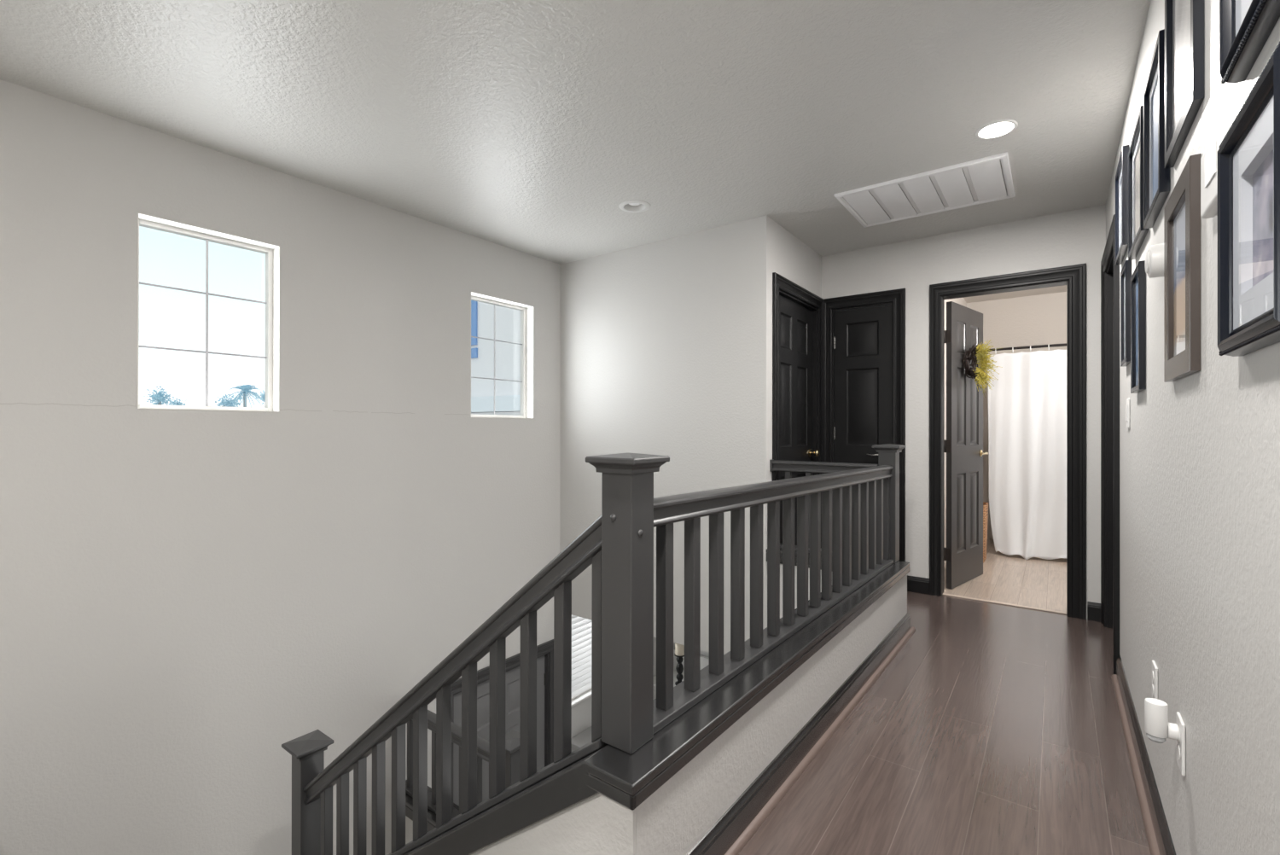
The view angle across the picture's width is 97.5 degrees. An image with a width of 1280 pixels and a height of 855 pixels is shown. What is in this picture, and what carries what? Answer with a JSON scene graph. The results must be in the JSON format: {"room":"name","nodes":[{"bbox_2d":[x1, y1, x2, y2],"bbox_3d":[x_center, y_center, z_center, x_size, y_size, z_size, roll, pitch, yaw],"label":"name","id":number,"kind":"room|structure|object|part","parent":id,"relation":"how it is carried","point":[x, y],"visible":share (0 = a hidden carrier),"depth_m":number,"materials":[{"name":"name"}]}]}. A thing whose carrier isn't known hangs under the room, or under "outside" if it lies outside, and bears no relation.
{"room":"upstairs hallway","nodes":[
{"label":"upstairs hallway","id":0,"kind":"room"},
{"bbox_2d":[0,79,656,854],"bbox_3d":[-1.650,1.260,3.274,0.150,5.545,10.500,0,0,37],"label":"wall","id":1,"kind":"structure","parent":0,"point":[187,597],"depth_m":2.69,"materials":[{"name":"paint"}]},
{"bbox_2d":[136,212,279,412],"bbox_3d":[-2.064,-0.506,2.694,0.125,0.852,0.557,0,0,37],"label":"window","id":2,"kind":"structure","parent":1,"relation":"in","point":[271,370],"depth_m":2.80,"materials":[{"name":"white plastic"}]},
{"bbox_2d":[453,655,545,806],"bbox_3d":[-0.993,2.777,4.066,0.111,2.005,0.856,0,0,37],"label":"door","id":3,"kind":"structure","parent":1,"relation":"in","point":[513,677],"depth_m":4.11,"materials":[{"name":"grey paint"}]},
{"bbox_2d":[470,291,533,418],"bbox_3d":[-1.032,-0.496,4.086,0.125,0.856,0.572,0,0,37],"label":"window","id":4,"kind":"structure","parent":1,"relation":"in","point":[526,311],"depth_m":4.29,"materials":[{"name":"white plastic"}]},
{"bbox_2d":[451,639,553,767],"bbox_3d":[-1.017,2.730,4.083,0.142,2.111,1.062,0,0,37],"label":"trim","id":5,"kind":"structure","parent":1,"relation":"attached to","point":[546,648],"depth_m":4.40,"materials":[{"name":"grey paint"}]},
{"bbox_2d":[571,689,591,707],"bbox_3d":[-0.294,1.891,5.069,0.170,0.782,1.198,0,0,37],"label":"window","id":6,"kind":"structure","parent":1,"relation":"in","point":[582,697],"depth_m":4.70,"materials":[{"name":"white plastic"}]},
{"bbox_2d":[571,614,591,699],"bbox_3d":[-0.290,1.884,5.066,0.050,0.760,1.180,0,0,37],"label":"window blind","id":7,"kind":"object","parent":1,"relation":"attached to","point":[581,627],"visible":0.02,"depth_m":4.77,"materials":[{"name":"white plastic"}]},
{"bbox_2d":[405,815,413,843],"bbox_3d":[-1.029,2.994,3.121,1.030,1.580,0.138,0,0,37],"label":"wall","id":8,"kind":"structure","parent":0,"point":[409,823],"depth_m":3.27,"materials":[{"name":"grey paint"}]},
{"bbox_2d":[405,785,459,831],"bbox_3d":[-1.022,2.222,3.117,1.045,0.084,0.164,0,0,37],"label":"trim","id":9,"kind":"structure","parent":8,"relation":"attached to","point":[409,800],"depth_m":3.23,"materials":[{"name":"black paint"}]},
{"bbox_2d":[405,709,488,818],"bbox_3d":[-1.064,1.925,3.149,0.940,0.509,0.080,0,0,37],"label":"balustrade","id":10,"kind":"object","parent":9,"relation":"on","point":[482,744],"visible":0.17,"depth_m":3.18,"materials":[{"name":"grey paint"}]},
{"bbox_3d":[-1.065,2.169,3.149,0.940,0.020,0.080,0,0,37],"label":"shoe rail","id":11,"kind":"part","parent":10,"relation":"part of","materials":[{"name":"grey paint"}]},
{"bbox_3d":[-1.064,1.703,3.150,0.940,0.066,0.068,0,0,37],"label":"handrail","id":12,"kind":"part","parent":10,"relation":"part of","materials":[{"name":"grey paint"}]},
{"bbox_2d":[505,729,519,788],"bbox_3d":[-0.650,1.876,2.842,0.145,0.606,0.145,0,0,37],"label":"newel post","id":13,"kind":"object","parent":9,"relation":"on","point":[512,738],"visible":0.36,"depth_m":2.80,"materials":[{"name":"grey paint"}]},
{"bbox_3d":[-0.650,1.894,2.842,0.090,0.570,0.090,0,0,37],"label":"post","id":14,"kind":"part","parent":13,"relation":"part of","materials":[{"name":"grey paint"}]},
{"bbox_2d":[471,793,635,854],"bbox_3d":[-0.669,1.814,1.764,1.740,2.095,0.155,0,0,37],"label":"wall","id":15,"kind":"structure","parent":0,"point":[597,825],"depth_m":1.27,"materials":[{"name":"grey paint"}]},
{"bbox_2d":[402,744,608,854],"bbox_3d":[-0.699,1.393,1.792,1.660,1.294,0.192,0,0,37],"label":"trim","id":16,"kind":"structure","parent":15,"relation":"attached to","point":[565,788],"depth_m":1.39,"materials":[{"name":"black paint"}]},
{"bbox_2d":[303,515,606,854],"bbox_3d":[-0.708,1.073,1.836,1.594,1.758,0.095,0,0,37],"label":"balustrade","id":17,"kind":"object","parent":16,"relation":"on","point":[555,579],"visible":0.88,"depth_m":1.68,"materials":[{"name":"grey paint"}]},
{"bbox_3d":[-0.709,1.345,1.836,1.594,1.215,0.095,0,0,37],"label":"shoe rail","id":18,"kind":"part","parent":17,"relation":"part of","materials":[{"name":"grey paint"}]},
{"bbox_2d":[0,0,1150,264],"bbox_3d":[-0.994,-1.415,1.151,3.432,0.200,7.860,0,0,37],"label":"ceiling","id":19,"kind":"structure","parent":0,"point":[526,126],"depth_m":2.20,"materials":[{"name":"white paint"}]},
{"bbox_2d":[618,199,650,212],"bbox_3d":[-0.031,-1.329,3.326,0.187,0.052,0.187,0,0,37],"label":"ceiling light","id":20,"kind":"object","parent":19,"relation":"attached to","point":[633,206],"visible":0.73,"depth_m":3.34,"materials":[{"name":"white plastic"}]},
{"bbox_3d":[-0.031,-1.338,3.326,0.086,0.032,0.086,0,0,37],"label":"bulb","id":21,"kind":"part","parent":20,"relation":"part of","materials":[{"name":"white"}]},
{"bbox_2d":[834,151,1014,227],"bbox_3d":[1.596,-1.299,3.148,0.814,0.018,0.602,0,0,37],"label":"ceiling vent","id":22,"kind":"object","parent":19,"relation":"in","point":[984,176],"visible":1,"depth_m":3.10,"materials":[{"name":"white metal"}]},
{"bbox_3d":[1.353,-1.297,3.330,0.137,0.005,0.532,0,0,37],"label":"louvre panel","id":23,"kind":"part","parent":22,"relation":"part of","materials":[{"name":"white metal"}]},
{"bbox_3d":[1.478,-1.297,3.237,0.125,0.005,0.532,0,0,37],"label":"louvre panel","id":24,"kind":"part","parent":22,"relation":"part of","materials":[{"name":"white metal"}]},
{"bbox_3d":[1.598,-1.297,3.148,0.125,0.005,0.532,0,0,37],"label":"louvre panel","id":25,"kind":"part","parent":22,"relation":"part of","materials":[{"name":"white metal"}]},
{"bbox_3d":[1.717,-1.297,3.059,0.125,0.005,0.532,0,0,37],"label":"louvre panel","id":26,"kind":"part","parent":22,"relation":"part of","materials":[{"name":"white metal"}]},
{"bbox_3d":[1.841,-1.297,2.968,0.135,0.005,0.532,0,0,37],"label":"louvre panel","id":27,"kind":"part","parent":22,"relation":"part of","materials":[{"name":"white metal"}]},
{"bbox_2d":[975,119,1018,139],"bbox_3d":[1.563,-1.307,2.464,0.160,0.008,0.160,0,0,37],"label":"recessed light","id":28,"kind":"object","parent":19,"relation":"in","point":[1003,127],"visible":1,"depth_m":2.46,"materials":[{"name":"white plastic"}]},
{"bbox_2d":[559,215,821,654],"bbox_3d":[0.359,0.084,3.866,2.372,2.785,0.160,0,0,37],"label":"wall","id":29,"kind":"structure","parent":0,"point":[666,345],"depth_m":3.84,"materials":[{"name":"grey paint"}]},
{"bbox_2d":[766,548,821,570],"bbox_3d":[1.068,0.787,3.347,0.599,0.076,0.180,0,0,37],"label":"trim","id":30,"kind":"structure","parent":29,"relation":"attached to","point":[781,549],"depth_m":3.34,"materials":[{"name":"black paint"}]},
{"bbox_2d":[769,459,878,554],"bbox_3d":[1.087,0.474,3.345,0.632,0.548,0.082,0,0,37],"label":"balustrade","id":31,"kind":"object","parent":30,"relation":"on","point":[788,467],"visible":0.34,"depth_m":3.37,"materials":[{"name":"grey paint"}]},
{"bbox_3d":[1.086,0.739,3.344,0.632,0.020,0.080,0,0,37],"label":"shoe rail","id":32,"kind":"part","parent":31,"relation":"part of","materials":[{"name":"grey paint"}]},
{"bbox_3d":[1.092,0.238,3.342,0.620,0.066,0.068,0,0,37],"label":"handrail","id":33,"kind":"part","parent":31,"relation":"part of","materials":[{"name":"grey paint"}]},
{"bbox_2d":[673,642,708,657],"bbox_3d":[2.198,2.635,4.476,4.600,2.310,0.120,0,0,37],"label":"wall","id":34,"kind":"structure","parent":0,"point":[703,653],"depth_m":5.57,"materials":[{"name":"grey paint"}]},
{"bbox_2d":[773,221,821,297],"bbox_3d":[1.068,0.065,3.951,0.120,2.745,0.900,0,0,37],"label":"wall","id":35,"kind":"structure","parent":0,"point":[794,259],"depth_m":3.86,"materials":[{"name":"grey paint"}]},
{"bbox_2d":[772,272,823,548],"bbox_3d":[1.062,0.082,3.920,0.137,2.111,0.902,0,0,37],"label":"trim","id":36,"kind":"structure","parent":35,"relation":"attached to","point":[782,286],"depth_m":3.96,"materials":[{"name":"black paint"}]},
{"bbox_2d":[779,295,819,545],"bbox_3d":[1.092,0.129,3.902,0.106,2.005,0.724,0,0,37],"label":"door","id":37,"kind":"structure","parent":35,"relation":"in","point":[795,320],"depth_m":3.92,"materials":[{"name":"black paint"}]},
{"bbox_3d":[1.283,0.187,4.130,0.071,0.064,0.064,0,0,37],"label":"knob","id":38,"kind":"part","parent":37,"relation":"part of","materials":[{"name":"gold metal"}]},
{"bbox_2d":[635,297,966,854],"bbox_3d":[1.658,0.085,3.568,0.274,2.785,5.792,0,0,38],"label":"wall","id":39,"kind":"structure","parent":0,"point":[672,821],"depth_m":1.64,"materials":[{"name":"grey paint"}]},
{"bbox_2d":[582,560,909,810],"bbox_3d":[0.670,0.773,2.201,0.188,0.053,2.480,0,0,38],"label":"trim","id":40,"kind":"structure","parent":39,"relation":"attached to","point":[627,779],"depth_m":1.48,"materials":[{"name":"black paint"}]},
{"bbox_2d":[585,452,669,754],"bbox_3d":[-0.029,0.402,1.338,0.145,0.684,0.145,0,0,37],"label":"newel post","id":41,"kind":"object","parent":40,"relation":"on","point":[627,479],"visible":1,"depth_m":1.30,"materials":[{"name":"grey paint"}]},
{"bbox_3d":[-0.029,0.420,1.338,0.090,0.648,0.090,0,0,37],"label":"post","id":42,"kind":"part","parent":41,"relation":"part of","materials":[{"name":"grey paint"}]},
{"bbox_2d":[653,465,893,733],"bbox_3d":[0.680,0.464,2.249,0.083,0.565,2.218,0,0,38],"label":"balustrade","id":43,"kind":"object","parent":40,"relation":"on","point":[856,503],"visible":0.94,"depth_m":1.86,"materials":[{"name":"grey paint"}]},
{"bbox_3d":[0.679,0.736,2.248,0.083,0.020,2.216,0,0,38],"label":"shoe rail","id":44,"kind":"part","parent":43,"relation":"part of","materials":[{"name":"grey paint"}]},
{"bbox_3d":[0.684,0.227,2.245,0.068,0.092,2.216,0,0,38],"label":"handrail","id":45,"kind":"part","parent":43,"relation":"part of","materials":[{"name":"grey paint"}]},
{"bbox_2d":[872,443,906,563],"bbox_3d":[1.401,0.420,3.161,0.145,0.656,0.145,0,0,38],"label":"newel post","id":46,"kind":"object","parent":40,"relation":"on","point":[888,454],"visible":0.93,"depth_m":3.11,"materials":[{"name":"grey paint"}]},
{"bbox_3d":[1.401,0.438,3.161,0.090,0.620,0.090,0,0,38],"label":"post","id":47,"kind":"part","parent":46,"relation":"part of","materials":[{"name":"grey paint"}]},
{"bbox_2d":[686,612,910,854],"bbox_3d":[0.707,1.081,2.181,0.160,0.107,2.465,0,0,37],"label":"baseboard","id":48,"kind":"structure","parent":39,"relation":"attached to","point":[727,829],"depth_m":1.80,"materials":[{"name":"black paint"}]},
{"bbox_2d":[724,626,915,854],"bbox_3d":[0.771,1.125,2.162,0.017,0.018,2.513,0,0,38],"label":"trim","id":49,"kind":"structure","parent":39,"relation":"attached to","point":[754,825],"depth_m":1.89,"materials":[{"name":"brown wood"}]},
{"bbox_2d":[738,538,1150,854],"bbox_3d":[1.921,1.285,2.805,2.855,0.304,7.000,0,0,37],"label":"floor","id":50,"kind":"structure","parent":0,"point":[994,729],"depth_m":1.99,"materials":[{"name":"brown wood"}]},
{"bbox_2d":[983,501,989,563],"bbox_3d":[2.850,0.892,4.831,0.248,0.490,0.248,0,0,37],"label":"wicker basket","id":51,"kind":"object","parent":50,"relation":"on","point":[985,504],"visible":0.27,"depth_m":4.70,"materials":[{"name":"brown wicker"}]},
{"bbox_2d":[821,204,1105,619],"bbox_3d":[2.088,0.066,3.826,1.907,2.745,0.115,0,0,37],"label":"wall","id":52,"kind":"structure","parent":0,"point":[1078,236],"depth_m":3.77,"materials":[{"name":"grey paint"}]},
{"bbox_2d":[833,304,890,464],"bbox_3d":[1.619,0.130,4.104,0.402,2.005,0.092,0,0,37],"label":"door","id":53,"kind":"structure","parent":52,"relation":"in","point":[862,339],"depth_m":4.11,"materials":[{"name":"black paint"}]},
{"bbox_3d":[1.678,0.197,4.018,0.108,0.020,0.024,0,0,37],"label":"lever","id":54,"kind":"part","parent":53,"relation":"part of","materials":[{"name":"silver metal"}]},
{"bbox_2d":[823,288,905,561],"bbox_3d":[1.650,0.083,4.137,0.583,2.111,0.137,0,0,37],"label":"trim","id":55,"kind":"structure","parent":52,"relation":"attached to","point":[896,298],"depth_m":3.98,"materials":[{"name":"black paint"}]},
{"bbox_2d":[943,301,988,589],"bbox_3d":[2.402,0.124,4.147,0.653,2.015,0.148,0,0,-41],"label":"door","id":56,"kind":"structure","parent":52,"relation":"in","point":[963,443],"depth_m":4.07,"materials":[{"name":"grey paint"}]},
{"bbox_2d":[962,339,1002,396],"bbox_3d":[2.493,-0.433,4.108,0.353,0.428,0.160,0,0,-15],"label":"wreath","id":57,"kind":"object","parent":56,"relation":"hanging from","point":[979,375],"visible":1,"depth_m":4.10,"materials":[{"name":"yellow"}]},
{"bbox_2d":[907,575,1100,622],"bbox_3d":[2.288,1.085,3.595,1.070,0.107,0.014,0,0,37],"label":"baseboard","id":58,"kind":"structure","parent":52,"relation":"attached to","point":[917,584],"depth_m":3.84,"materials":[{"name":"black paint"}]},
{"bbox_2d":[942,593,1066,614],"bbox_3d":[2.334,1.135,3.626,0.674,0.007,0.026,0,0,37],"label":"trim","id":59,"kind":"structure","parent":52,"relation":"attached to","point":[944,594],"depth_m":3.60,"materials":[{"name":"beige"}]},
{"bbox_2d":[929,263,1086,620],"bbox_3d":[2.343,0.083,3.624,0.835,2.111,0.137,0,0,37],"label":"trim","id":60,"kind":"structure","parent":52,"relation":"attached to","point":[1074,276],"depth_m":3.38,"materials":[{"name":"black paint"}]},
{"bbox_2d":[963,285,1066,302],"bbox_3d":[3.524,-1.353,4.391,2.170,0.100,2.494,0,0,37],"label":"ceiling","id":61,"kind":"structure","parent":0,"point":[1059,288],"depth_m":5.47,"materials":[{"name":"beige paint"}]},
{"bbox_2d":[966,291,1066,539],"bbox_3d":[4.229,-0.078,5.343,2.170,2.445,0.120,0,0,37],"label":"wall","id":62,"kind":"structure","parent":0,"point":[1041,319],"depth_m":5.61,"materials":[{"name":"beige paint"}]},
{"bbox_2d":[985,343,1066,351],"bbox_3d":[3.717,-0.700,4.653,1.929,0.052,0.052,0,0,37],"label":"curtain rod","id":63,"kind":"object","parent":62,"relation":"attached to","point":[1064,344],"visible":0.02,"depth_m":4.89,"materials":[{"name":"grey metal"}]},
{"bbox_2d":[1105,0,1279,854],"bbox_3d":[0.431,0.058,0.091,0.120,2.745,7.860,0,0,37],"label":"wall","id":64,"kind":"structure","parent":0,"point":[1200,450],"depth_m":1.06,"materials":[{"name":"grey paint"}]},
{"bbox_2d":[1100,214,1119,674],"bbox_3d":[2.485,0.082,2.885,0.137,2.111,0.897,0,0,37],"label":"trim","id":65,"kind":"structure","parent":64,"relation":"attached to","point":[1109,271],"depth_m":3.18,"materials":[{"name":"black paint"}]},
{"bbox_2d":[1115,144,1129,265],"bbox_3d":[2.019,-0.917,2.353,0.022,0.392,0.342,0,0,37],"label":"picture frame","id":66,"kind":"object","parent":64,"relation":"attached to","point":[1121,176],"visible":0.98,"depth_m":2.31,"materials":[{"name":"black"}]},
{"bbox_3d":[2.020,-0.917,2.353,0.001,0.352,0.302,0,0,37],"label":"glass","id":67,"kind":"part","parent":66,"relation":"part of","materials":[{"name":"glass"}]},
{"bbox_2d":[1120,260,1131,366],"bbox_3d":[1.933,-0.447,2.234,0.018,0.390,0.210,0,0,37],"label":"picture frame","id":68,"kind":"object","parent":64,"relation":"attached to","point":[1125,274],"visible":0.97,"depth_m":2.15,"materials":[{"name":"black"}]},
{"bbox_3d":[1.933,-0.447,2.234,0.001,0.354,0.174,0,0,37],"label":"glass","id":69,"kind":"part","parent":68,"relation":"part of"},
{"bbox_2d":[1125,398,1129,427],"bbox_3d":[1.930,-0.057,2.223,0.010,0.116,0.072,0,0,37],"label":"light switch","id":70,"kind":"object","parent":64,"relation":"attached to","point":[1127,406],"visible":1,"depth_m":2.20,"materials":[{"name":"white plastic"}]},
{"bbox_2d":[1111,674,1159,854],"bbox_3d":[0.086,1.121,-0.235,0.017,0.018,6.930,0,0,37],"label":"trim","id":71,"kind":"structure","parent":64,"relation":"attached to","point":[1153,846],"depth_m":1.80,"materials":[{"name":"brown wood"}]},
{"bbox_2d":[1130,260,1146,393],"bbox_3d":[1.695,-0.331,1.912,0.017,0.416,0.246,0,0,37],"label":"picture frame","id":72,"kind":"object","parent":64,"relation":"attached to","point":[1138,277],"visible":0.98,"depth_m":1.82,"materials":[{"name":"black"}]},
{"bbox_3d":[1.695,-0.331,1.912,0.001,0.380,0.210,0,0,37],"label":"glass","id":73,"kind":"part","parent":72,"relation":"part of","materials":[{"name":"glass"}]},
{"bbox_2d":[1128,105,1149,260],"bbox_3d":[1.687,-0.810,1.904,0.020,0.390,0.385,0,0,37],"label":"picture frame","id":74,"kind":"object","parent":64,"relation":"attached to","point":[1137,235],"visible":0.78,"depth_m":1.92,"materials":[{"name":"black"}]},
{"bbox_3d":[1.688,-0.810,1.904,0.001,0.350,0.345,0,0,37],"label":"glass","id":75,"kind":"part","parent":74,"relation":"part of","materials":[{"name":"glass"}]},
{"bbox_2d":[1116,654,1176,854],"bbox_3d":[0.376,1.077,0.129,0.014,0.107,7.860,0,0,37],"label":"baseboard","id":76,"kind":"structure","parent":64,"relation":"attached to","point":[1163,836],"depth_m":1.72,"materials":[{"name":"black paint"}]},
{"bbox_2d":[1144,243,1163,278],"bbox_3d":[1.374,-0.444,1.497,0.038,0.086,0.086,0,0,37],"label":"door chime","id":77,"kind":"object","parent":64,"relation":"attached to","point":[1154,264],"visible":0.95,"depth_m":1.47,"materials":[{"name":"white plastic"}]},
{"bbox_2d":[1152,660,1157,698],"bbox_3d":[1.483,0.740,1.619,0.008,0.116,0.072,0,0,37],"label":"wall outlet","id":78,"kind":"object","parent":64,"relation":"attached to","point":[1154,670],"visible":0.73,"depth_m":1.59,"materials":[{"name":"white plastic"}]},
{"bbox_2d":[1143,29,1170,229],"bbox_3d":[1.429,-0.804,1.555,0.021,0.413,0.327,0,0,37],"label":"picture frame","id":79,"kind":"object","parent":64,"relation":"attached to","point":[1156,178],"visible":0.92,"depth_m":1.55,"materials":[{"name":"black"}]},
{"bbox_3d":[1.429,-0.804,1.555,0.001,0.373,0.287,0,0,37],"label":"glass","id":80,"kind":"part","parent":79,"relation":"part of","materials":[{"name":"glass"}]},
{"bbox_2d":[1176,711,1185,776],"bbox_3d":[1.233,0.721,1.281,0.008,0.116,0.072,0,0,37],"label":"wall outlet","id":81,"kind":"object","parent":64,"relation":"attached to","point":[1181,742],"visible":0.95,"depth_m":1.26,"materials":[{"name":"white plastic"}]},
{"bbox_2d":[1144,698,1179,743],"bbox_3d":[1.207,0.683,1.301,0.057,0.092,0.041,0,0,37],"label":"night light","id":82,"kind":"object","parent":81,"relation":"attached to","point":[1157,728],"visible":1,"depth_m":1.29,"materials":[{"name":"white plastic"}]},
{"bbox_2d":[1176,743,1180,759],"bbox_3d":[1.230,0.740,1.283,0.002,0.033,0.033,0,0,37],"label":"socket","id":83,"kind":"object","parent":81,"relation":"attached to","point":[1178,744],"depth_m":1.28,"materials":[{"name":"white plastic"}]},
{"bbox_2d":[1163,153,1200,382],"bbox_3d":[1.211,-0.330,1.258,0.016,0.433,0.332,0,0,37],"label":"picture frame","id":84,"kind":"object","parent":64,"relation":"attached to","point":[1182,211],"visible":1,"depth_m":1.23,"materials":[{"name":"brown wood"}]},
{"bbox_3d":[1.211,-0.330,1.258,0.001,0.333,0.232,0,0,37],"label":"glass","id":85,"kind":"part","parent":84,"relation":"part of","materials":[{"name":"glass"}]},
{"bbox_2d":[1175,201,1185,355],"bbox_3d":[1.215,-0.330,1.255,0.003,0.333,0.232,0,0,37],"label":"print","id":86,"kind":"object","parent":84,"relation":"attached to","point":[1179,206],"depth_m":1.28},
{"bbox_2d":[1164,0,1204,168],"bbox_3d":[1.200,-0.889,1.242,0.016,0.495,0.361,0,0,37],"label":"picture frame","id":87,"kind":"object","parent":64,"relation":"attached to","point":[1184,20],"visible":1,"depth_m":1.24,"materials":[{"name":"black"}]},
{"bbox_3d":[1.200,-0.889,1.242,0.001,0.435,0.301,0,0,37],"label":"glass","id":88,"kind":"part","parent":87,"relation":"part of","materials":[{"name":"glass"}]},
{"bbox_2d":[1185,33,1190,104],"bbox_3d":[1.203,-0.889,1.240,0.003,0.435,0.301,0,0,37],"label":"print","id":89,"kind":"object","parent":87,"relation":"attached to","point":[1187,35],"depth_m":1.20},
{"bbox_2d":[1200,120,1233,218],"bbox_3d":[0.988,-0.437,0.962,0.022,0.115,0.150,0,0,37],"label":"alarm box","id":90,"kind":"object","parent":64,"relation":"attached to","point":[1209,159],"visible":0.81,"depth_m":0.95,"materials":[{"name":"white plastic"}]},
{"bbox_2d":[1217,41,1279,356],"bbox_3d":[0.827,-0.278,0.752,0.030,0.335,0.313,0,0,37],"label":"picture frame","id":91,"kind":"object","parent":64,"relation":"attached to","point":[1248,154],"visible":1,"depth_m":0.78,"materials":[{"name":"black"}]},
{"bbox_2d":[1252,149,1273,286],"bbox_3d":[0.837,-0.278,0.746,0.003,0.173,0.151,0,0,37],"label":"print","id":92,"kind":"object","parent":91,"relation":"attached to","point":[1262,159],"depth_m":0.76},
{"bbox_2d":[1219,0,1279,84],"bbox_3d":[0.816,-0.709,0.737,0.030,0.358,0.323,0,0,37],"label":"picture frame","id":93,"kind":"object","parent":64,"relation":"attached to","point":[1246,26],"visible":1,"depth_m":0.81,"materials":[{"name":"black wood"}]},
{"bbox_3d":[0.255,3.883,1.855,4.600,0.200,10.500,0,0,37],"label":"ground","id":94,"kind":"structure","parent":0,"visible":0},
{"bbox_2d":[571,726,591,751],"bbox_3d":[-0.169,3.170,4.873,0.315,1.235,1.000,0,0,37],"label":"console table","id":95,"kind":"object","parent":94,"relation":"on","point":[583,738],"visible":0.02,"depth_m":4.59,"materials":[{"name":"grey"}]},
{"bbox_2d":[653,647,708,699],"bbox_3d":[0.574,3.019,5.292,1.010,1.540,0.452,0,0,37],"label":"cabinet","id":96,"kind":"object","parent":94,"relation":"on","point":[704,660],"visible":0.02,"depth_m":5.50,"materials":[{"name":"white"}]},
{"bbox_3d":[0.271,3.104,5.281,0.465,1.170,0.018,0,0,37],"label":"door","id":97,"kind":"part","parent":96,"relation":"part of","materials":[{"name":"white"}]},
{"bbox_2d":[653,669,684,687],"bbox_3d":[0.583,2.474,5.303,1.010,0.029,0.425,0,0,37],"label":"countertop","id":98,"kind":"structure","parent":96,"relation":"on","point":[675,673],"depth_m":5.49,"materials":[{"name":"white"}]},
{"bbox_2d":[674,653,684,685],"bbox_3d":[0.381,2.314,5.375,0.104,0.289,0.104,0,0,37],"label":"candlestick","id":99,"kind":"object","parent":98,"relation":"on","point":[679,667],"visible":0.9,"depth_m":5.35,"materials":[{"name":"black paint"}]},
{"bbox_2d":[674,642,684,656],"bbox_3d":[0.382,2.117,5.376,0.090,0.104,0.090,0,0,37],"label":"pillar candle","id":100,"kind":"object","parent":99,"relation":"on","point":[679,648],"visible":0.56,"depth_m":5.34,"materials":[{"name":"beige wax"}]},
{"bbox_3d":[-0.805,3.185,2.316,2.350,1.246,0.885,0,0,37],"label":"floor","id":101,"kind":"structure","parent":0,"visible":0},
{"bbox_2d":[281,729,334,854],"bbox_3d":[-1.385,1.932,2.339,0.145,1.260,0.145,0,0,37],"label":"newel post","id":102,"kind":"object","parent":101,"relation":"on","point":[306,751],"visible":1,"depth_m":2.31,"materials":[{"name":"grey paint"}]},
{"bbox_3d":[-1.385,1.950,2.339,0.090,1.224,0.090,0,0,37],"label":"post","id":103,"kind":"part","parent":102,"relation":"part of","materials":[{"name":"grey paint"}]},
{"label":"outside","id":104,"kind":"structure","parent":0,"visible":0},
{"bbox_3d":[-53.706,4.411,64.707,156.640,0.300,280.000,0,0,37],"label":"ground","id":105,"kind":"structure","parent":104,"visible":0},
{"bbox_2d":[143,386,174,405],"bbox_3d":[-37.660,0.507,43.934,1.896,7.500,1.706,0,0,16],"label":"leafy tree","id":106,"kind":"object","parent":105,"relation":"on","point":[159,398],"visible":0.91,"depth_m":43.88,"materials":[{"name":"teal plant"}]},
{"bbox_2d":[167,397,186,405],"bbox_3d":[-41.311,0.764,49.987,1.351,6.997,1.387,0,0,37],"label":"leafy tree","id":107,"kind":"object","parent":105,"relation":"on","point":[175,402],"visible":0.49,"depth_m":49.94,"materials":[{"name":"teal plant"}]},
{"bbox_2d":[214,394,242,407],"bbox_3d":[-38.049,0.577,52.064,2.287,7.386,2.347,0,0,37],"label":"leafy tree","id":108,"kind":"object","parent":105,"relation":"on","point":[225,403],"visible":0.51,"depth_m":51.88,"materials":[{"name":"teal plant"}]},
{"bbox_2d":[224,384,262,407],"bbox_3d":[-28.020,0.603,39.935,2.214,7.318,2.781,0,0,-25],"label":"palm tree","id":109,"kind":"object","parent":105,"relation":"on","point":[245,391],"visible":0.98,"depth_m":39.81,"materials":[{"name":"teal plant"}]},
{"bbox_2d":[255,389,264,404],"bbox_3d":[-31.335,0.509,46.931,1.367,7.521,1.492,0,0,37],"label":"leafy tree","id":110,"kind":"object","parent":105,"relation":"on","point":[262,395],"visible":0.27,"depth_m":46.71,"materials":[{"name":"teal plant"}]},
{"bbox_2d":[471,300,520,415],"bbox_3d":[-0.512,-0.247,15.008,11.700,9.000,6.500,0,0,37],"label":"house","id":111,"kind":"structure","parent":105,"relation":"on","point":[508,321],"depth_m":13.74,"materials":[{"name":"white paint"}]},
{"bbox_3d":[3.194,-0.687,5.040,0.008,0.050,0.042,0,0,37],"label":"curtain ring","id":112,"kind":"object","parent":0,"visible":0},
{"bbox_2d":[987,349,1066,559],"bbox_3d":[3.705,0.238,4.603,1.471,1.805,0.124,0,0,37],"label":"shower curtain","id":113,"kind":"object","parent":112,"relation":"hanging from","point":[1027,399],"visible":0.32,"depth_m":4.88,"materials":[{"name":"white fabric"}]}
]}

